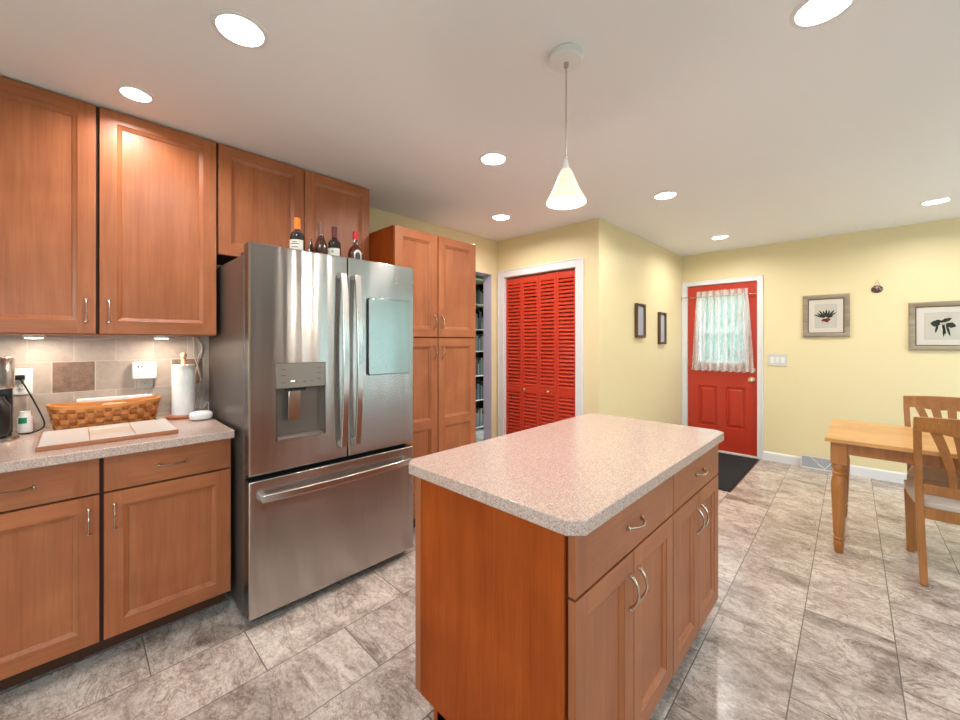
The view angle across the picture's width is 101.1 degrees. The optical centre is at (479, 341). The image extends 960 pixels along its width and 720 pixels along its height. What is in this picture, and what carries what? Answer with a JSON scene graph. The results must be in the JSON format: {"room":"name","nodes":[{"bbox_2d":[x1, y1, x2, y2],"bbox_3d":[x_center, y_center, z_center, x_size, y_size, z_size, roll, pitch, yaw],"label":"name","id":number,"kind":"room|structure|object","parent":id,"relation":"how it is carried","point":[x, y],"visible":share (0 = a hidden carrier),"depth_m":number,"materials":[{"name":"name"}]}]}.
{"room":"kitchen","nodes":[
{"label":"kitchen","id":0,"kind":"room"},
{"bbox_2d":[15,207,573,437],"bbox_3d":[-0.972,0.121,3.234,0.120,2.440,7.907,0,0,44],"label":"wall","id":1,"kind":"structure","parent":0,"point":[486,249],"depth_m":4.26,"materials":[{"name":"beige paint"}]},
{"bbox_2d":[13,368,32,394],"bbox_3d":[-2.192,0.191,1.882,0.009,0.124,0.082,0,0,44],"label":"wall outlet","id":2,"kind":"object","parent":1,"relation":"attached to","point":[19,389],"visible":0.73,"depth_m":1.89,"materials":[{"name":"white plastic"}]},
{"bbox_2d":[14,374,24,389],"bbox_3d":[-2.190,0.191,1.880,0.003,0.076,0.034,0,0,44],"label":"receptacle","id":3,"kind":"object","parent":2,"relation":"attached to","point":[18,385],"depth_m":1.88,"materials":[{"name":"grey plastic"}]},
{"bbox_2d":[0,335,208,431],"bbox_3d":[-1.998,0.198,2.092,0.009,0.458,1.040,0,0,44],"label":"backsplash","id":4,"kind":"structure","parent":1,"relation":"attached to","point":[64,371],"depth_m":2.07,"materials":[{"name":"tile"}]},
{"bbox_2d":[0,76,215,336],"bbox_3d":[-1.881,-0.563,1.939,0.382,1.064,0.933,0,0,44],"label":"upper cabinet","id":5,"kind":"object","parent":1,"relation":"attached to","point":[108,217],"visible":1,"depth_m":1.83,"materials":[{"name":"brown wood"}]},
{"bbox_2d":[22,335,45,338],"bbox_3d":[-2.050,-0.022,1.815,0.072,0.018,0.072,0,0,44],"label":"puck light","id":6,"kind":"object","parent":5,"relation":"attached to","point":[23,336],"visible":0.84,"depth_m":1.79,"materials":[{"name":"white plastic"}]},
{"bbox_2d":[31,336,121,339],"bbox_3d":[-1.877,-0.016,1.848,0.017,0.018,0.301,0,0,44],"label":"wire","id":7,"kind":"object","parent":5,"relation":"attached to","point":[31,336],"visible":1,"depth_m":1.84,"materials":[{"name":"beige"}]},
{"bbox_2d":[153,336,169,338],"bbox_3d":[-1.729,-0.022,2.144,0.072,0.018,0.072,0,0,44],"label":"puck light","id":8,"kind":"object","parent":5,"relation":"attached to","point":[155,337],"visible":0.94,"depth_m":2.12,"materials":[{"name":"white plastic"}]},
{"bbox_2d":[192,337,208,410],"bbox_3d":[-1.673,0.198,2.369,0.068,0.456,0.079,0,0,44],"label":"power cables","id":9,"kind":"object","parent":5,"relation":"hanging from","point":[200,342],"visible":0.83,"depth_m":2.38,"materials":[{"name":"beige plastic"}]},
{"bbox_2d":[136,379,152,388],"bbox_3d":[-1.874,0.203,2.207,0.009,0.116,0.072,0,0,44],"label":"wall outlet","id":10,"kind":"object","parent":1,"relation":"attached to","point":[140,383],"visible":0.51,"depth_m":2.20,"materials":[{"name":"beige plastic"}]},
{"bbox_2d":[132,361,156,379],"bbox_3d":[-1.860,0.159,2.188,0.034,0.096,0.104,0,0,44],"label":"plug adapter","id":11,"kind":"object","parent":10,"relation":"attached to","point":[140,370],"visible":1,"depth_m":2.18,"materials":[{"name":"white plastic"}]},
{"bbox_2d":[141,380,148,384],"bbox_3d":[-1.872,0.203,2.205,0.003,0.076,0.034,0,0,44],"label":"receptacle","id":12,"kind":"object","parent":10,"relation":"attached to","point":[143,382],"depth_m":2.21,"materials":[{"name":"grey plastic"}]},
{"bbox_2d":[216,143,368,264],"bbox_3d":[-1.238,-0.787,2.619,0.350,0.615,0.928,0,0,44],"label":"upper cabinet","id":13,"kind":"object","parent":1,"relation":"attached to","point":[259,199],"visible":0.66,"depth_m":2.39,"materials":[{"name":"brown wood"}]},
{"bbox_2d":[476,271,491,440],"bbox_3d":[-0.197,0.304,4.028,0.119,2.073,0.806,0,0,44],"label":"trim","id":14,"kind":"structure","parent":1,"relation":"attached to","point":[487,278],"depth_m":4.31,"materials":[{"name":"grey paint"}]},
{"bbox_2d":[0,0,959,275],"bbox_3d":[0.112,-1.159,2.175,8.320,0.120,7.907,0,0,44],"label":"ceiling","id":15,"kind":"structure","parent":0,"point":[765,130],"depth_m":1.78,"materials":[{"name":"white paint"}]},
{"bbox_2d":[117,85,153,102],"bbox_3d":[-1.527,-1.116,1.753,0.124,0.046,0.124,0,0,44],"label":"recessed light","id":16,"kind":"object","parent":15,"relation":"in","point":[130,92],"visible":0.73,"depth_m":1.77,"materials":[{"name":"white plastic"}]},
{"bbox_2d":[210,9,268,48],"bbox_3d":[-0.845,-1.116,1.392,0.176,0.046,0.176,0,0,44],"label":"recessed light","id":17,"kind":"object","parent":15,"relation":"in","point":[238,28],"visible":0.86,"depth_m":1.41,"materials":[{"name":"white plastic"}]},
{"bbox_2d":[479,152,507,165],"bbox_3d":[0.081,-1.116,2.371,0.170,0.046,0.170,0,0,44],"label":"recessed light","id":18,"kind":"object","parent":15,"relation":"in","point":[490,157],"visible":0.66,"depth_m":2.40,"materials":[{"name":"white plastic"}]},
{"bbox_2d":[491,214,510,219],"bbox_3d":[0.186,-1.116,3.482,0.170,0.046,0.170,0,0,44],"label":"recessed light","id":19,"kind":"object","parent":15,"relation":"in","point":[497,216],"visible":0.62,"depth_m":3.52,"materials":[{"name":"white plastic"}]},
{"bbox_2d":[546,43,586,209],"bbox_3d":[0.331,-0.815,1.514,0.151,0.568,0.151,0,0,44],"label":"pendant lamp","id":20,"kind":"object","parent":15,"relation":"hanging from","point":[566,194],"visible":1,"depth_m":1.50,"materials":[{"name":"white glass"}]},
{"bbox_2d":[653,191,677,199],"bbox_3d":[1.390,-1.116,2.962,0.170,0.046,0.170,0,0,44],"label":"recessed light","id":21,"kind":"object","parent":15,"relation":"in","point":[664,195],"visible":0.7,"depth_m":3.00,"materials":[{"name":"white plastic"}]},
{"bbox_2d":[711,235,729,239],"bbox_3d":[2.522,-1.116,4.149,0.170,0.046,0.170,0,0,44],"label":"recessed light","id":22,"kind":"object","parent":15,"relation":"in","point":[718,236],"visible":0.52,"depth_m":4.19,"materials":[{"name":"white plastic"}]},
{"bbox_2d":[789,0,856,28],"bbox_3d":[1.127,-1.116,1.296,0.176,0.046,0.176,0,0,44],"label":"recessed light","id":23,"kind":"object","parent":15,"relation":"in","point":[809,13],"visible":0.98,"depth_m":1.33,"materials":[{"name":"white plastic"}]},
{"bbox_2d":[920,197,952,204],"bbox_3d":[3.565,-1.116,3.088,0.170,0.046,0.170,0,0,44],"label":"recessed light","id":24,"kind":"object","parent":15,"relation":"in","point":[945,199],"visible":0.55,"depth_m":3.11,"materials":[{"name":"white plastic"}]},
{"bbox_2d":[0,427,959,719],"bbox_3d":[0.112,1.401,2.175,8.320,0.120,7.907,0,0,44],"label":"floor","id":25,"kind":"structure","parent":0,"point":[797,627],"depth_m":1.75,"materials":[{"name":"tile"}]},
{"bbox_2d":[0,438,230,690],"bbox_3d":[-1.764,0.904,1.825,0.652,0.874,0.934,0,0,44],"label":"base cabinet","id":26,"kind":"object","parent":25,"relation":"on","point":[96,555],"visible":0.97,"depth_m":1.64,"materials":[{"name":"brown wood"}]},
{"bbox_2d":[0,416,234,472],"bbox_3d":[-1.773,0.446,1.815,0.715,0.038,0.956,0,0,44],"label":"countertop","id":27,"kind":"structure","parent":26,"relation":"on","point":[19,454],"depth_m":1.64,"materials":[{"name":"beige stone"}]},
{"bbox_2d":[0,357,19,442],"bbox_3d":[-2.106,0.246,1.683,0.191,0.362,0.204,0,0,-20],"label":"coffee maker","id":28,"kind":"object","parent":27,"relation":"on","point":[7,364],"visible":1,"depth_m":1.70,"materials":[{"name":"silver metal"}]},
{"bbox_2d":[17,410,32,432],"bbox_3d":[-2.142,0.377,1.859,0.051,0.101,0.050,0,0,44],"label":"bottle","id":29,"kind":"object","parent":27,"relation":"on","point":[25,419],"visible":0.97,"depth_m":1.84,"materials":[{"name":"white plastic"}]},
{"bbox_2d":[15,375,44,434],"bbox_3d":[-2.123,0.293,1.862,0.117,0.269,0.103,0,0,44],"label":"power cord","id":30,"kind":"object","parent":27,"relation":"on","point":[17,377],"visible":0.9,"depth_m":1.87,"materials":[{"name":"black plastic"}]},
{"bbox_2d":[46,395,160,430],"bbox_3d":[-1.897,0.361,2.011,0.178,0.128,0.424,0,0,44],"label":"basket","id":31,"kind":"object","parent":27,"relation":"on","point":[63,416],"visible":0.95,"depth_m":1.95,"materials":[{"name":"brown wicker"}]},
{"bbox_2d":[76,393,151,401],"bbox_3d":[-1.950,0.358,2.115,0.026,0.138,0.300,0,0,44],"label":"power strip","id":32,"kind":"object","parent":31,"relation":"in","point":[148,394],"visible":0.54,"depth_m":2.10,"materials":[{"name":"white plastic"}]},
{"bbox_2d":[94,402,138,416],"bbox_3d":[-1.877,0.349,2.029,0.085,0.075,0.194,0,0,44],"label":"napkin","id":33,"kind":"object","parent":31,"relation":"in","point":[110,402],"visible":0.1,"depth_m":2.02,"materials":[{"name":"beige fabric"}]},
{"bbox_2d":[35,418,177,451],"bbox_3d":[-1.692,0.417,1.811,0.370,0.020,0.444,0,0,44],"label":"serving board","id":34,"kind":"object","parent":27,"relation":"on","point":[75,437],"visible":1,"depth_m":1.75,"materials":[{"name":"beige wood"}]},
{"bbox_2d":[166,352,188,419],"bbox_3d":[-1.680,0.244,2.237,0.158,0.366,0.158,0,0,44],"label":"paper towel holder","id":35,"kind":"object","parent":27,"relation":"on","point":[183,355],"visible":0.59,"depth_m":2.19,"materials":[{"name":"brown wood"}]},
{"bbox_2d":[172,364,194,415],"bbox_3d":[-1.680,0.270,2.237,0.106,0.278,0.106,0,0,44],"label":"paper towel roll","id":36,"kind":"object","parent":35,"relation":"on","point":[183,376],"visible":0.91,"depth_m":2.19,"materials":[{"name":"white paper"}]},
{"bbox_2d":[189,410,212,419],"bbox_3d":[-1.525,0.403,2.159,0.092,0.048,0.106,0,0,44],"label":"speaker","id":37,"kind":"object","parent":27,"relation":"on","point":[203,414],"visible":1,"depth_m":2.13},
{"bbox_2d":[209,241,412,621],"bbox_3d":[-1.001,0.440,2.400,0.868,1.803,0.923,0,0,44],"label":"refrigerator","id":38,"kind":"object","parent":25,"relation":"on","point":[322,483],"visible":0.98,"depth_m":2.04,"materials":[{"name":"grey metal"}]},
{"bbox_2d":[290,217,304,249],"bbox_3d":[-1.011,-0.551,2.185,0.076,0.264,0.076,0,0,44],"label":"wine bottle","id":39,"kind":"object","parent":38,"relation":"on","point":[297,238],"visible":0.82,"depth_m":2.16,"materials":[{"name":"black glass"}]},
{"bbox_2d":[307,238,313,251],"bbox_3d":[-1.005,-0.517,2.348,0.060,0.195,0.060,0,0,44],"label":"bottle","id":40,"kind":"object","parent":38,"relation":"on","point":[310,248],"visible":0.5,"depth_m":2.34,"materials":[{"name":"brown glass"}]},
{"bbox_2d":[314,222,327,253],"bbox_3d":[-0.926,-0.555,2.300,0.076,0.272,0.076,0,0,44],"label":"wine bottle","id":41,"kind":"object","parent":38,"relation":"on","point":[320,246],"visible":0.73,"depth_m":2.28,"materials":[{"name":"brown glass"}]},
{"bbox_2d":[328,226,340,255],"bbox_3d":[-0.858,-0.547,2.327,0.070,0.256,0.070,0,0,44],"label":"wine bottle","id":42,"kind":"object","parent":38,"relation":"on","point":[334,246],"visible":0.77,"depth_m":2.30,"materials":[{"name":"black glass"}]},
{"bbox_2d":[347,231,363,259],"bbox_3d":[-0.753,-0.542,2.390,0.096,0.245,0.094,0,0,44],"label":"liquor bottle","id":43,"kind":"object","parent":38,"relation":"on","point":[355,252],"visible":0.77,"depth_m":2.36,"materials":[{"name":"orange glass"}]},
{"bbox_2d":[367,298,409,374],"bbox_3d":[-0.534,-0.029,2.340,0.018,0.440,0.289,0,0,44],"label":"board","id":44,"kind":"object","parent":38,"relation":"attached to","point":[388,321],"visible":1,"depth_m":2.33,"materials":[{"name":"grey plastic"}]},
{"bbox_2d":[369,225,475,527],"bbox_3d":[-0.522,0.281,3.114,0.684,2.120,0.767,0,0,44],"label":"pantry cabinet","id":45,"kind":"object","parent":25,"relation":"on","point":[444,269],"visible":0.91,"depth_m":2.90,"materials":[{"name":"brown wood"}]},
{"bbox_2d":[476,279,482,427],"bbox_3d":[-0.189,0.166,6.057,0.362,2.350,0.900,0,0,44],"label":"bookcase","id":46,"kind":"object","parent":25,"relation":"on","point":[479,282],"visible":0.14,"depth_m":6.43,"materials":[{"name":"white wood"}]},
{"bbox_2d":[476,359,477,374],"bbox_3d":[-0.116,0.391,6.045,0.203,0.240,0.032,0,0,44],"label":"book","id":47,"kind":"object","parent":46,"relation":"on","point":[476,359],"visible":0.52,"depth_m":5.98,"materials":[{"name":"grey paper"}]},
{"bbox_2d":[476,335,477,350],"bbox_3d":[-0.106,0.023,6.025,0.160,0.235,0.042,0,0,44],"label":"book","id":48,"kind":"object","parent":46,"relation":"on","point":[476,335],"visible":0.3,"depth_m":5.97,"materials":[{"name":"grey paper"}]},
{"bbox_2d":[476,314,477,328],"bbox_3d":[-0.127,-0.305,6.045,0.218,0.231,0.037,0,0,44],"label":"book","id":49,"kind":"object","parent":46,"relation":"on","point":[476,314],"visible":0.3,"depth_m":5.97,"materials":[{"name":"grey paper"}]},
{"bbox_2d":[476,383,478,399],"bbox_3d":[-0.101,0.760,6.071,0.217,0.240,0.043,0,0,44],"label":"book","id":50,"kind":"object","parent":46,"relation":"on","point":[477,385],"visible":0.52,"depth_m":5.99,"materials":[{"name":"grey paper"}]},
{"bbox_2d":[476,289,479,303],"bbox_3d":[-0.072,-0.681,6.064,0.166,0.223,0.036,0,0,44],"label":"book","id":51,"kind":"object","parent":46,"relation":"on","point":[478,290],"visible":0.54,"depth_m":6.01,"materials":[{"name":"grey paper"}]},
{"bbox_2d":[476,312,480,328],"bbox_3d":[-0.054,-0.324,6.085,0.171,0.268,0.043,0,0,44],"label":"book","id":52,"kind":"object","parent":46,"relation":"on","point":[478,313],"visible":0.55,"depth_m":6.03,"materials":[{"name":"black paper"}]},
{"bbox_2d":[476,407,481,425],"bbox_3d":[-0.038,1.156,6.094,0.159,0.270,0.033,0,0,44],"label":"book","id":53,"kind":"object","parent":46,"relation":"on","point":[479,409],"visible":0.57,"depth_m":6.04,"materials":[{"name":"grey paper"}]},
{"bbox_2d":[476,358,482,374],"bbox_3d":[-0.030,0.379,6.106,0.165,0.263,0.033,0,0,44],"label":"book","id":54,"kind":"object","parent":46,"relation":"on","point":[481,359],"visible":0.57,"depth_m":6.06,"materials":[{"name":"grey paper"}]},
{"bbox_2d":[478,360,480,374],"bbox_3d":[-0.070,0.398,6.091,0.202,0.224,0.040,0,0,44],"label":"book","id":55,"kind":"object","parent":46,"relation":"on","point":[479,361],"visible":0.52,"depth_m":6.02,"materials":[{"name":"blue paper"}]},
{"bbox_2d":[479,336,481,350],"bbox_3d":[-0.045,0.030,6.094,0.170,0.221,0.030,0,0,44],"label":"book","id":56,"kind":"object","parent":46,"relation":"on","point":[480,337],"visible":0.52,"depth_m":6.04,"materials":[{"name":"grey paper"}]},
{"bbox_2d":[415,476,672,719],"bbox_3d":[0.250,0.904,1.417,0.677,0.874,0.685,0,0,44],"label":"base cabinet","id":57,"kind":"object","parent":25,"relation":"on","point":[516,618],"visible":0.91,"depth_m":1.16,"materials":[{"name":"brown wood"}]},
{"bbox_2d":[409,413,723,535],"bbox_3d":[0.449,0.446,1.648,0.706,0.038,1.351,0,0,44],"label":"countertop","id":58,"kind":"structure","parent":57,"relation":"on","point":[571,476],"depth_m":1.37,"materials":[{"name":"beige stone"}]},
{"bbox_2d":[671,445,717,675],"bbox_3d":[0.706,0.904,1.883,0.677,0.874,0.619,0,0,44],"label":"base cabinet","id":59,"kind":"object","parent":25,"relation":"on","point":[695,486],"visible":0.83,"depth_m":1.63,"materials":[{"name":"brown wood"}]},
{"bbox_2d":[717,452,759,491],"bbox_3d":[2.419,1.336,4.278,0.800,0.010,1.360,0,0,44],"label":"door mat","id":60,"kind":"object","parent":25,"relation":"on","point":[732,469],"visible":0.49,"depth_m":4.14,"materials":[{"name":"black plastic"}]},
{"bbox_2d":[801,454,832,471],"bbox_3d":[3.538,1.276,4.142,0.270,0.126,0.036,0,0,44],"label":"floor vent","id":61,"kind":"object","parent":25,"relation":"in","point":[818,463],"visible":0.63,"depth_m":4.14,"materials":[{"name":"grey metal"}]},
{"bbox_2d":[825,419,959,553],"bbox_3d":[2.937,0.976,2.380,1.250,0.730,0.850,0,0,44],"label":"dining table","id":62,"kind":"object","parent":25,"relation":"on","point":[894,443],"visible":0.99,"depth_m":2.49,"materials":[{"name":"brown wood"}]},
{"bbox_2d":[903,396,959,549],"bbox_3d":[3.162,0.870,2.610,0.494,0.949,0.624,0,0,44],"label":"dining chair","id":63,"kind":"object","parent":25,"relation":"on","point":[935,404],"visible":0.35,"depth_m":2.84,"materials":[{"name":"brown wood"}]},
{"bbox_2d":[907,465,959,483],"bbox_3d":[3.106,0.899,2.553,0.493,0.100,0.464,0,0,44],"label":"seat cushion","id":64,"kind":"object","parent":63,"relation":"on","point":[930,473],"depth_m":2.56,"materials":[{"name":"beige fabric"}]},
{"bbox_2d":[904,416,959,586],"bbox_3d":[2.710,0.870,2.171,0.494,0.949,0.624,0,0,44],"label":"dining chair","id":65,"kind":"object","parent":25,"relation":"on","point":[935,500],"visible":1,"depth_m":2.16,"materials":[{"name":"brown wood"}]},
{"bbox_2d":[904,478,959,512],"bbox_3d":[2.766,0.899,2.227,0.493,0.100,0.464,0,0,44],"label":"seat cushion","id":66,"kind":"object","parent":65,"relation":"on","point":[932,504],"depth_m":2.18,"materials":[{"name":"beige fabric"}]},
{"bbox_2d":[498,218,603,414],"bbox_3d":[0.659,0.121,3.958,1.201,2.440,0.100,0,0,44],"label":"wall","id":67,"kind":"structure","parent":0,"point":[585,239],"depth_m":3.59,"materials":[{"name":"beige paint"}]},
{"bbox_2d":[506,269,574,434],"bbox_3d":[0.586,0.325,3.979,0.858,2.008,0.070,0,0,44],"label":"door","id":68,"kind":"structure","parent":67,"relation":"in","point":[533,407],"depth_m":3.97,"materials":[{"name":"red paint"}]},
{"bbox_2d":[498,258,582,436],"bbox_3d":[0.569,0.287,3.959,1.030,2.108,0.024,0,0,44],"label":"trim","id":69,"kind":"structure","parent":67,"relation":"attached to","point":[577,263],"depth_m":3.78,"materials":[{"name":"white paint"}]},
{"bbox_2d":[604,220,681,424],"bbox_3d":[1.831,0.121,4.369,0.100,2.440,2.126,0,0,44],"label":"wall","id":70,"kind":"structure","parent":0,"point":[643,376],"depth_m":4.15,"materials":[{"name":"beige paint"}]},
{"bbox_2d":[635,303,645,337],"bbox_3d":[1.671,-0.218,4.109,0.034,0.352,0.215,0,0,44],"label":"picture","id":71,"kind":"object","parent":70,"relation":"attached to","point":[640,309],"visible":1,"depth_m":4.11,"materials":[{"name":"brown wood"}]},
{"bbox_2d":[658,312,666,343],"bbox_3d":[2.100,-0.154,4.548,0.034,0.365,0.195,0,0,44],"label":"picture","id":72,"kind":"object","parent":70,"relation":"attached to","point":[662,317],"visible":1,"depth_m":4.56,"materials":[{"name":"brown"}]},
{"bbox_2d":[682,218,959,472],"bbox_3d":[3.800,0.121,4.014,5.616,2.440,0.120,0,0,44],"label":"wall","id":73,"kind":"structure","parent":0,"point":[866,375],"depth_m":3.99,"materials":[{"name":"beige paint"}]},
{"bbox_2d":[687,281,756,455],"bbox_3d":[2.917,0.312,4.798,0.742,2.018,0.118,0,0,44],"label":"door","id":74,"kind":"structure","parent":73,"relation":"in","point":[726,401],"depth_m":4.77,"materials":[{"name":"red paint"}]},
{"bbox_2d":[690,288,755,372],"bbox_3d":[2.914,-0.133,4.766,0.698,0.989,0.066,0,0,44],"label":"lace curtain","id":75,"kind":"object","parent":74,"relation":"hanging from","point":[732,364],"visible":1,"depth_m":4.74,"materials":[{"name":"white fabric"}]},
{"bbox_2d":[682,275,762,459],"bbox_3d":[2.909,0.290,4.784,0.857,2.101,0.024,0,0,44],"label":"trim","id":76,"kind":"structure","parent":73,"relation":"attached to","point":[759,278],"depth_m":4.52,"materials":[{"name":"white paint"}]},
{"bbox_2d":[768,354,786,365],"bbox_3d":[3.313,0.204,4.397,0.166,0.128,0.012,0,0,44],"label":"light switch","id":77,"kind":"object","parent":73,"relation":"attached to","point":[773,359],"visible":1,"depth_m":4.39,"materials":[{"name":"white plastic"}]},
{"bbox_2d":[803,293,849,336],"bbox_3d":[3.599,-0.268,4.110,0.369,0.442,0.024,0,0,44],"label":"picture frame","id":78,"kind":"object","parent":73,"relation":"attached to","point":[828,315],"visible":1,"depth_m":4.10,"materials":[{"name":"brown wood"}]},
{"bbox_2d":[815,304,836,327],"bbox_3d":[3.595,-0.268,4.115,0.181,0.242,0.002,0,0,44],"label":"print","id":79,"kind":"object","parent":78,"relation":"attached to","point":[825,314],"depth_m":4.11,"materials":[{"name":"white paper"}]},
{"bbox_2d":[763,451,906,483],"bbox_3d":[4.448,1.291,3.288,3.435,0.100,0.014,0,0,44],"label":"baseboard","id":80,"kind":"structure","parent":73,"relation":"attached to","point":[897,477],"depth_m":3.92,"materials":[{"name":"white paint"}]},
{"bbox_2d":[871,280,882,292],"bbox_3d":[3.869,-0.542,3.848,0.084,0.132,0.019,0,0,44],"label":"wall ornament","id":81,"kind":"object","parent":73,"relation":"attached to","point":[876,289],"visible":1,"depth_m":3.84,"materials":[{"name":"ceramic"}]},
{"bbox_2d":[909,301,959,350],"bbox_3d":[4.171,-0.142,3.550,0.430,0.442,0.024,0,0,44],"label":"picture frame","id":82,"kind":"object","parent":73,"relation":"attached to","point":[932,325],"visible":1,"depth_m":3.59,"materials":[{"name":"brown wood"}]},
{"bbox_2d":[925,312,959,338],"bbox_3d":[4.171,-0.142,3.551,0.230,0.242,0.001,0,0,44],"label":"print","id":83,"kind":"object","parent":82,"relation":"attached to","point":[938,325],"depth_m":3.56,"materials":[{"name":"beige paper"}]},
{"label":"outside","id":84,"kind":"structure","parent":0,"visible":0},
{"bbox_3d":[0.000,1.561,0.000,40.000,0.160,40.000,0,0,44],"label":"lawn","id":85,"kind":"structure","parent":84,"visible":0},
{"bbox_2d":[701,295,742,361],"bbox_3d":[5.743,-0.228,8.021,9.438,3.419,1.938,0,0,44],"label":"hedge","id":86,"kind":"object","parent":85,"relation":"on","point":[713,298],"visible":0.02,"depth_m":7.83,"materials":[{"name":"green plant"}]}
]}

